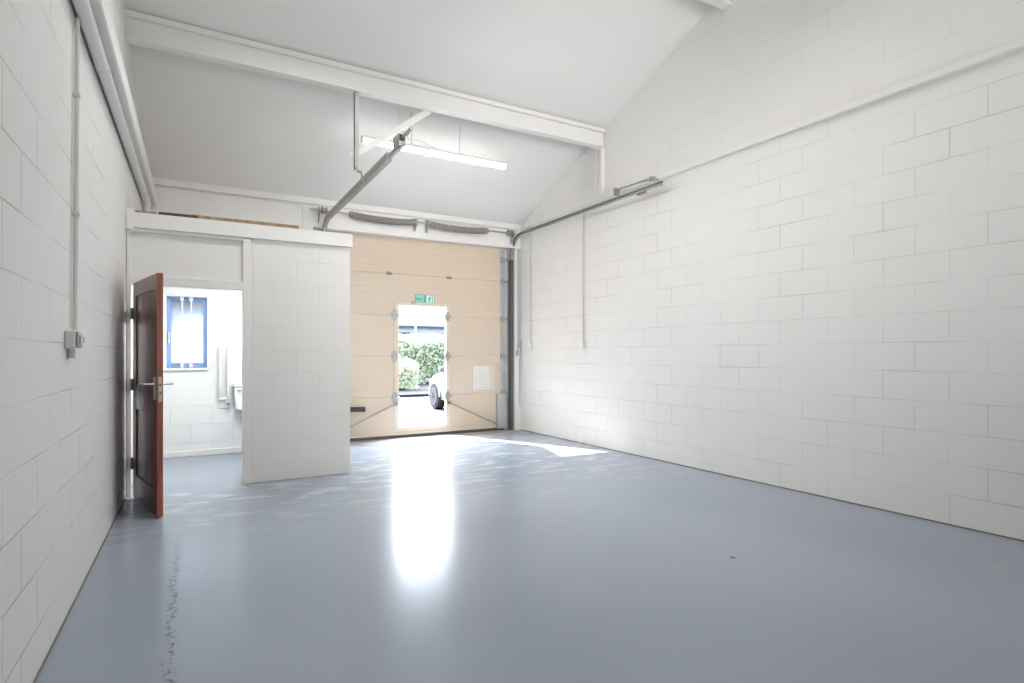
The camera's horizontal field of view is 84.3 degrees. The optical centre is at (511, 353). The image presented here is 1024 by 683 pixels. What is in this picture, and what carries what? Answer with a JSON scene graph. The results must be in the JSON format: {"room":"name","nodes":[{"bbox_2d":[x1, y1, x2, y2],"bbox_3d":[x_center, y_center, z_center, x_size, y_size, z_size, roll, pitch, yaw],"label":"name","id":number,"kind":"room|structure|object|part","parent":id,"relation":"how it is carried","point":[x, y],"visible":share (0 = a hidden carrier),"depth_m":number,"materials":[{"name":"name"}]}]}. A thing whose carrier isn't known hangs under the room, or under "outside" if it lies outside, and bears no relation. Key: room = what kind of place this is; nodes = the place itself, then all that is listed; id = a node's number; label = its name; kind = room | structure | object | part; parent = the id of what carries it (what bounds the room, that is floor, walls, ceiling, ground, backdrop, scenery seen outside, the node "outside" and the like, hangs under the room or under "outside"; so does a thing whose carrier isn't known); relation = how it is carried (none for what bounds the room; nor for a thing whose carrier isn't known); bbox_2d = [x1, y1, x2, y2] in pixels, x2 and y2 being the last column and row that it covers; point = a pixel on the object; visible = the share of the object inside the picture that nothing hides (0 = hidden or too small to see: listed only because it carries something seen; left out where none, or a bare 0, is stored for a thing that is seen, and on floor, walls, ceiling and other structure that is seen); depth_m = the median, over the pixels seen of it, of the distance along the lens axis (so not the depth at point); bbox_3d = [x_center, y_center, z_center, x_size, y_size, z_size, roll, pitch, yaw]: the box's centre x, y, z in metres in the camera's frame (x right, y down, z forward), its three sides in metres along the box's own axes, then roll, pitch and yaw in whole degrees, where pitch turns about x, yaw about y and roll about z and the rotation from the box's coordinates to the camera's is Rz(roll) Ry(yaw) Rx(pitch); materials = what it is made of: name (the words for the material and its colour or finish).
{"room":"empty industrial unit","nodes":[
{"label":"empty industrial unit","id":0,"kind":"room"},
{"bbox_2d":[0,0,142,682],"bbox_3d":[-1.824,-1.549,1.954,0.200,5.838,12.002,0,0,-29],"label":"wall","id":1,"kind":"structure","parent":0,"point":[63,468],"depth_m":2.49,"materials":[{"name":"white brick"}]},
{"bbox_2d":[64,17,85,357],"bbox_3d":[-2.129,-0.838,2.770,0.062,1.716,0.240,0,0,-30],"label":"conduit","id":2,"kind":"object","parent":1,"relation":"attached to","point":[73,338],"visible":1,"depth_m":2.81,"materials":[{"name":"white plastic"}]},
{"bbox_2d":[77,331,81,346],"bbox_3d":[-2.073,-0.070,2.715,0.015,0.076,0.080,0,0,-30],"label":"switch plate","id":3,"kind":"object","parent":2,"relation":"attached to","point":[79,334],"depth_m":2.70,"materials":[{"name":"plastic"}]},
{"bbox_2d":[81,332,85,347],"bbox_3d":[-2.117,-0.070,2.794,0.017,0.076,0.080,0,0,-30],"label":"switch plate","id":4,"kind":"object","parent":2,"relation":"attached to","point":[82,333],"depth_m":2.79,"materials":[{"name":"white plastic"}]},
{"bbox_2d":[33,498,125,682],"bbox_3d":[-1.175,1.246,1.000,0.007,0.007,8.900,0,0,-29],"label":"baseboard","id":5,"kind":"structure","parent":1,"relation":"attached to","point":[55,639],"depth_m":2.78,"materials":[{"name":"grey"}]},
{"bbox_2d":[72,0,150,211],"bbox_3d":[-1.603,-1.513,1.853,0.080,0.522,10.606,0,0,-29],"label":"pipe","id":6,"kind":"object","parent":1,"relation":"attached to","point":[83,9],"visible":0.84,"depth_m":3.58,"materials":[{"name":"white plastic"}]},
{"bbox_2d":[121,318,121,454],"bbox_3d":[-3.238,0.265,4.670,0.030,1.130,0.044,0,0,-30],"label":"channel","id":7,"kind":"object","parent":1,"relation":"attached to","point":[121,318],"visible":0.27,"depth_m":4.66,"materials":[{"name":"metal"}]},
{"bbox_2d":[89,0,156,206],"bbox_3d":[-1.612,-1.845,1.872,0.150,0.150,11.250,0,0,-29],"label":"trim","id":8,"kind":"structure","parent":1,"relation":"attached to","point":[100,8],"depth_m":3.75,"materials":[{"name":"white paint"}]},
{"bbox_2d":[123,319,123,451],"bbox_3d":[-3.306,0.265,4.792,0.030,1.130,0.044,0,0,-30],"label":"channel","id":9,"kind":"object","parent":1,"relation":"attached to","point":[123,319],"visible":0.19,"depth_m":4.79,"materials":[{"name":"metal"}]},
{"bbox_2d":[126,207,352,247],"bbox_3d":[-2.524,-1.188,5.441,1.963,0.185,0.045,0,0,-30],"label":"trim","id":10,"kind":"structure","parent":1,"relation":"attached to","point":[133,219],"depth_m":5.36,"materials":[{"name":"white paint"}]},
{"bbox_2d":[152,177,520,230],"bbox_3d":[-2.133,-2.080,8.031,5.257,0.090,0.030,0,0,-30],"label":"trim","id":11,"kind":"structure","parent":1,"relation":"attached to","point":[157,181],"depth_m":7.72,"materials":[{"name":"white paint"}]},
{"bbox_2d":[163,287,241,451],"bbox_3d":[-3.638,0.080,7.353,1.972,2.580,0.460,0,0,-30],"label":"wall","id":12,"kind":"structure","parent":0,"point":[193,419],"depth_m":7.03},
{"bbox_2d":[163,292,210,370],"bbox_3d":[-4.007,-0.273,6.968,0.535,0.945,0.225,0,0,-30],"label":"window","id":13,"kind":"structure","parent":12,"relation":"in","point":[186,321],"depth_m":7.00,"materials":[{"name":"glass"}]},
{"bbox_3d":[-4.010,0.185,6.937,0.500,0.030,0.175,0,0,-30],"label":"sill","id":14,"kind":"part","parent":13,"relation":"part of","materials":[{"name":"white paint"}]},
{"bbox_3d":[-4.044,-0.274,7.047,0.346,0.768,0.006,0,0,-30],"label":"pane","id":15,"kind":"part","parent":13,"relation":"part of","materials":[{"name":"clear glass"}]},
{"bbox_2d":[163,446,241,458],"bbox_3d":[-3.559,1.212,7.113,1.872,0.075,0.035,0,0,-30],"label":"baseboard","id":16,"kind":"structure","parent":12,"relation":"attached to","point":[202,452],"depth_m":6.96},
{"bbox_2d":[218,344,229,407],"bbox_3d":[-3.581,0.280,7.042,0.140,0.800,0.136,0,0,-30],"label":"grab rail","id":17,"kind":"object","parent":12,"relation":"attached to","point":[223,395],"visible":1,"depth_m":7.01,"materials":[{"name":"white plastic"}]},
{"bbox_3d":[-3.612,0.215,7.006,0.033,0.670,0.103,0,0,-30],"label":"rail","id":18,"kind":"part","parent":17,"relation":"part of","materials":[{"name":"white plastic"}]},
{"bbox_3d":[-3.611,0.565,7.096,0.140,0.230,0.012,0,0,-30],"label":"wall plate","id":19,"kind":"part","parent":17,"relation":"part of","materials":[{"name":"white plastic"}]},
{"bbox_3d":[-3.533,0.235,7.050,0.033,0.710,0.103,0,0,-30],"label":"rail","id":20,"kind":"part","parent":17,"relation":"part of","materials":[{"name":"white plastic"}]},
{"bbox_2d":[232,384,241,410],"bbox_3d":[-3.122,0.812,6.964,0.530,0.875,0.716,0,0,-30],"label":"toilet","id":21,"kind":"object","parent":12,"relation":"attached to","point":[237,387],"visible":0.09,"depth_m":7.01,"materials":[{"name":"white ceramic"}]},
{"bbox_2d":[251,239,349,482],"bbox_3d":[-2.591,0.065,6.556,0.940,2.370,1.960,0,0,-30],"label":"wall partition","id":22,"kind":"structure","parent":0,"point":[301,291],"depth_m":5.69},
{"bbox_2d":[127,228,251,495],"bbox_3d":[-2.972,0.068,5.261,1.004,2.365,0.115,0,0,-30],"label":"doorway","id":23,"kind":"structure","parent":22,"relation":"in","point":[184,259],"depth_m":5.26,"materials":[{"name":"white paint"}]},
{"bbox_2d":[130,273,173,517],"bbox_3d":[-3.025,0.311,4.615,0.970,1.853,0.232,0,0,40],"label":"door","id":24,"kind":"structure","parent":23,"relation":"attached to","point":[147,383],"depth_m":4.49,"materials":[{"name":"brown wood"}]},
{"bbox_3d":[-2.812,0.263,4.345,0.174,0.175,0.089,0,0,42],"label":"handle","id":25,"kind":"part","parent":24,"relation":"part of","materials":[{"name":"metal"}]},
{"bbox_3d":[-2.671,0.270,4.297,0.022,0.190,0.003,0,0,-44],"label":"lock plate","id":26,"kind":"part","parent":24,"relation":"part of","materials":[{"name":"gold metal"}]},
{"bbox_3d":[-2.706,0.263,4.443,0.088,0.175,0.184,0,0,-30],"label":"handle","id":27,"kind":"part","parent":24,"relation":"part of","materials":[{"name":"metal"}]},
{"bbox_2d":[150,185,520,249],"bbox_3d":[-2.232,-1.685,8.204,5.257,0.950,0.370,0,0,-30],"label":"wall","id":28,"kind":"structure","parent":0,"point":[169,200],"depth_m":7.66,"materials":[{"name":"white paint"}]},
{"bbox_2d":[154,185,303,228],"bbox_3d":[-3.592,-1.642,7.208,1.788,0.780,0.013,0,0,-30],"label":"cable","id":29,"kind":"object","parent":28,"relation":"attached to","point":[154,185],"visible":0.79,"depth_m":7.24,"materials":[{"name":"white plastic"}]},
{"bbox_2d":[309,207,515,243],"bbox_3d":[-1.340,-1.905,8.422,3.200,0.220,0.133,0,0,-30],"label":"shaft","id":30,"kind":"object","parent":28,"relation":"attached to","point":[375,219],"visible":1,"depth_m":8.32,"materials":[{"name":"metal"}]},
{"bbox_3d":[-2.618,-1.900,7.697,0.024,0.210,0.129,0,0,-30],"label":"bearing plate","id":31,"kind":"part","parent":30,"relation":"part of","materials":[{"name":"metal"}]},
{"bbox_3d":[-1.258,-1.920,8.470,0.050,0.190,0.129,0,0,-30],"label":"bearing plate","id":32,"kind":"part","parent":30,"relation":"part of","materials":[{"name":"metal"}]},
{"bbox_2d":[417,218,516,231],"bbox_3d":[-0.669,-2.020,8.871,1.711,0.031,0.013,0,0,-30],"label":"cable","id":33,"kind":"object","parent":28,"relation":"attached to","point":[417,218],"visible":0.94,"depth_m":8.84,"materials":[{"name":"grey plastic"}]},
{"bbox_2d":[124,0,711,224],"bbox_3d":[0.624,-3.233,3.289,5.762,2.610,11.900,0,0,-30],"label":"ceiling","id":34,"kind":"structure","parent":0,"point":[582,61],"depth_m":6.25,"materials":[{"name":"white paint"}]},
{"bbox_2d":[125,9,605,147],"bbox_3d":[-1.088,-2.853,6.218,5.279,0.235,0.135,0,0,-30],"label":"roof beam","id":35,"kind":"structure","parent":34,"relation":"attached to","point":[141,29],"depth_m":5.79,"materials":[{"name":"white metal"}]},
{"bbox_2d":[350,91,430,181],"bbox_3d":[-1.296,-2.285,6.131,0.909,0.950,0.111,0,0,-30],"label":"hanger","id":36,"kind":"object","parent":35,"relation":"hanging from","point":[357,152],"visible":0.99,"depth_m":6.00,"materials":[{"name":"metal"}]},
{"bbox_2d":[322,125,413,231],"bbox_3d":[-1.742,-0.333,6.300,0.062,3.165,3.675,0,0,-30],"label":"door track","id":37,"kind":"object","parent":36,"relation":"hanging from","point":[399,139],"visible":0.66,"depth_m":5.76,"materials":[{"name":"metal"}]},
{"bbox_3d":[-1.891,-0.307,6.572,0.052,3.115,3.055,0,0,-30],"label":"rail","id":38,"kind":"part","parent":37,"relation":"part of","materials":[{"name":"metal"}]},
{"bbox_2d":[361,111,506,168],"bbox_3d":[-0.877,-2.585,6.749,1.834,0.472,0.076,0,0,-30],"label":"light fixture","id":39,"kind":"object","parent":34,"relation":"hanging from","point":[436,152],"visible":0.96,"depth_m":6.74,"materials":[{"name":"white plastic"}]},
{"bbox_2d":[363,138,504,168],"bbox_3d":[-0.877,-2.378,6.749,1.800,0.054,0.054,0,0,-30],"label":"diffuser","id":40,"kind":"object","parent":39,"relation":"attached to","point":[388,143],"depth_m":6.76,"materials":[{"name":"white plastic"}]},
{"bbox_2d":[701,0,731,9],"bbox_3d":[-0.087,-3.660,4.486,5.305,0.220,0.135,0,0,-30],"label":"roof beam","id":41,"kind":"structure","parent":34,"relation":"attached to","point":[721,4],"depth_m":5.73,"materials":[{"name":"white paint"}]},
{"bbox_2d":[504,249,519,429],"bbox_3d":[-0.068,-0.182,9.447,0.265,3.105,0.350,0,0,-30],"label":"wall pier","id":42,"kind":"object","parent":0,"point":[516,408],"visible":0.32,"depth_m":9.35,"materials":[{"name":"white paint"}]},
{"bbox_2d":[516,249,521,405],"bbox_3d":[0.115,-0.440,9.310,0.077,2.580,0.070,0,0,-30],"label":"conduit","id":43,"kind":"object","parent":42,"relation":"attached to","point":[519,343],"visible":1,"depth_m":9.31,"materials":[{"name":"grey metal"}]},
{"bbox_2d":[508,176,662,429],"bbox_3d":[0.870,-0.422,7.907,0.168,3.345,3.485,0,0,-30],"label":"door track","id":44,"kind":"object","parent":42,"relation":"attached to","point":[643,190],"visible":1,"depth_m":9.23,"materials":[{"name":"metal"}]},
{"bbox_2d":[327,231,509,440],"bbox_3d":[-1.482,-0.351,8.927,2.958,3.209,0.957,0,0,-25],"label":"door","id":45,"kind":"structure","parent":44,"relation":"attached to","point":[387,273],"depth_m":8.69,"materials":[{"name":"beige metal"}]},
{"bbox_3d":[-1.376,0.185,8.673,0.905,1.940,0.062,0,0,-30],"label":"wicket frame","id":46,"kind":"part","parent":45,"relation":"part of","materials":[{"name":"white metal"}]},
{"bbox_3d":[-1.420,1.194,8.623,2.820,0.037,0.006,0,0,-30],"label":"rail","id":47,"kind":"part","parent":45,"relation":"part of","materials":[{"name":"beige metal"}]},
{"bbox_2d":[415,294,433,302],"bbox_3d":[-1.334,-0.836,8.670,0.312,0.148,0.008,0,0,-30],"label":"exit sign","id":48,"kind":"object","parent":45,"relation":"attached to","point":[421,298],"visible":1,"depth_m":8.67,"materials":[{"name":"green plastic"}]},
{"bbox_3d":[-1.261,-0.836,8.710,0.122,0.128,0.002,0,0,-30],"label":"pictogram panel","id":49,"kind":"part","parent":48,"relation":"part of","materials":[{"name":"white plastic"}]},
{"bbox_2d":[472,365,494,390],"bbox_3d":[-0.456,0.385,9.169,0.415,0.410,0.009,0,0,-30],"label":"notice board","id":50,"kind":"object","parent":45,"relation":"attached to","point":[483,376],"visible":1,"depth_m":9.16,"materials":[{"name":"white paper"}]},
{"bbox_3d":[0.826,-0.349,7.869,0.042,3.198,3.463,0,0,-30],"label":"rail","id":51,"kind":"part","parent":44,"relation":"part of","materials":[{"name":"metal"}]},
{"bbox_3d":[1.464,-2.052,6.850,0.026,0.044,0.661,0,0,-30],"label":"bumper rod","id":52,"kind":"part","parent":44,"relation":"part of","materials":[{"name":"metal"}]},
{"bbox_2d":[35,429,1023,682],"bbox_3d":[0.624,1.310,3.289,5.562,0.120,11.700,0,0,-30],"label":"floor","id":53,"kind":"structure","parent":0,"point":[518,557],"depth_m":3.11,"materials":[{"name":"grey paint"}]},
{"bbox_2d":[520,0,1023,539],"bbox_3d":[2.987,-1.549,4.691,0.200,5.838,12.004,0,0,-30],"label":"wall","id":54,"kind":"structure","parent":0,"point":[833,307],"depth_m":5.07,"materials":[{"name":"white brick"}]},
{"bbox_2d":[527,227,532,347],"bbox_3d":[0.285,-1.077,9.044,0.060,1.965,0.086,0,0,-30],"label":"conduit","id":55,"kind":"object","parent":54,"relation":"attached to","point":[529,345],"visible":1,"depth_m":9.04,"materials":[{"name":"grey metal"}]},
{"bbox_2d":[579,207,585,347],"bbox_3d":[0.978,-1.070,7.862,0.060,1.980,0.086,0,0,-30],"label":"conduit","id":56,"kind":"object","parent":54,"relation":"attached to","point":[581,344],"visible":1,"depth_m":7.86,"materials":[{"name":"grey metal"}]},
{"bbox_2d":[522,37,1023,228],"bbox_3d":[2.923,-2.065,4.568,0.056,0.060,10.850,0,0,-30],"label":"trim","id":57,"kind":"structure","parent":54,"relation":"attached to","point":[1018,44],"depth_m":4.84,"materials":[{"name":"white paint"}]},
{"bbox_2d":[593,145,605,199],"bbox_3d":[1.161,-2.393,7.506,0.097,0.685,0.160,0,0,-30],"label":"post","id":58,"kind":"object","parent":57,"relation":"on","point":[600,150],"visible":1,"depth_m":7.51,"materials":[{"name":"white metal"}]},
{"bbox_2d":[524,430,1023,541],"bbox_3d":[2.974,1.246,4.511,0.014,0.009,11.100,0,0,-30],"label":"baseboard","id":59,"kind":"structure","parent":54,"relation":"attached to","point":[524,430],"depth_m":4.94,"materials":[{"name":"grey paint"}]},
{"bbox_3d":[-3.058,-1.185,6.337,1.970,0.130,2.040,0,0,-30],"label":"ceiling","id":60,"kind":"structure","parent":0,"visible":0},
{"bbox_2d":[135,210,156,213],"bbox_3d":[-3.270,-1.259,5.060,0.160,0.018,0.070,0,0,-30],"label":"wood offcut","id":61,"kind":"object","parent":60,"relation":"on","point":[135,210],"visible":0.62,"depth_m":5.03,"materials":[{"name":"beige wood"}]},
{"bbox_2d":[158,212,198,218],"bbox_3d":[-3.037,-1.264,5.187,0.349,0.028,0.070,0,0,-30],"label":"wood offcut","id":62,"kind":"object","parent":60,"relation":"on","point":[160,213],"visible":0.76,"depth_m":5.15,"materials":[{"name":"black wood"}]},
{"bbox_2d":[196,215,298,228],"bbox_3d":[-2.543,-1.268,5.450,0.930,0.034,0.036,0,0,-29],"label":"strip","id":63,"kind":"object","parent":60,"relation":"on","point":[199,216],"visible":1,"depth_m":5.44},
{"label":"outside","id":64,"kind":"structure","parent":0,"visible":0},
{"bbox_2d":[399,396,444,426],"bbox_3d":[4.585,1.410,17.220,65.000,0.280,8.600,0,0,-30],"label":"forecourt","id":65,"kind":"structure","parent":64,"point":[413,411],"depth_m":13.06,"materials":[{"name":"white concrete"}]},
{"bbox_2d":[399,394,428,396],"bbox_3d":[2.419,1.410,21.027,65.000,0.280,0.160,0,0,-30],"label":"kerb","id":66,"kind":"object","parent":65,"relation":"on","point":[402,395],"depth_m":17.80,"materials":[{"name":"concrete"}]},
{"bbox_2d":[428,366,444,408],"bbox_3d":[-0.512,0.603,13.135,2.000,1.495,4.080,0,0,-30],"label":"car","id":67,"kind":"object","parent":65,"relation":"on","point":[436,393],"visible":0.2,"depth_m":13.64,"materials":[{"name":"white paint"}]},
{"bbox_2d":[438,366,444,371],"bbox_3d":[-1.621,0.355,13.264,0.200,0.130,0.120,0,0,-30],"label":"mirror","id":68,"kind":"object","parent":67,"relation":"attached to","point":[441,368],"depth_m":13.20,"materials":[{"name":"white paint"}]},
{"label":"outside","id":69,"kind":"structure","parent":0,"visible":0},
{"bbox_2d":[399,380,428,394],"bbox_3d":[-8.212,1.440,39.714,65.000,0.220,42.840,0,0,-30],"label":"pavement","id":70,"kind":"structure","parent":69,"point":[422,388],"depth_m":20.63,"materials":[{"name":"grey concrete"}]},
{"bbox_2d":[399,357,418,389],"bbox_3d":[-5.077,0.725,21.114,3.062,1.318,1.807,0,0,-30],"label":"box hedge","id":71,"kind":"object","parent":70,"relation":"on","point":[408,378],"visible":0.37,"depth_m":21.07,"materials":[{"name":"green plant"}]},
{"bbox_2d":[415,306,416,333],"bbox_3d":[-5.223,-1.625,29.928,0.406,5.950,1.097,0,0,-9],"label":"lamp post","id":72,"kind":"object","parent":70,"relation":"on","point":[415,306],"visible":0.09,"depth_m":30.38,"materials":[{"name":"white metal"}]},
{"bbox_2d":[399,333,444,383],"bbox_3d":[-3.982,0.201,26.210,9.339,2.463,2.138,0,0,-30],"label":"hedge","id":73,"kind":"object","parent":70,"relation":"on","point":[428,351],"visible":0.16,"depth_m":25.49,"materials":[{"name":"green plant"}]},
{"bbox_2d":[399,305,444,336],"bbox_3d":[-6.127,-1.770,39.083,25.000,6.240,8.600,0,0,-30],"label":"building","id":74,"kind":"structure","parent":70,"relation":"on","point":[430,320],"depth_m":35.20,"materials":[{"name":"white brick"}]}
]}

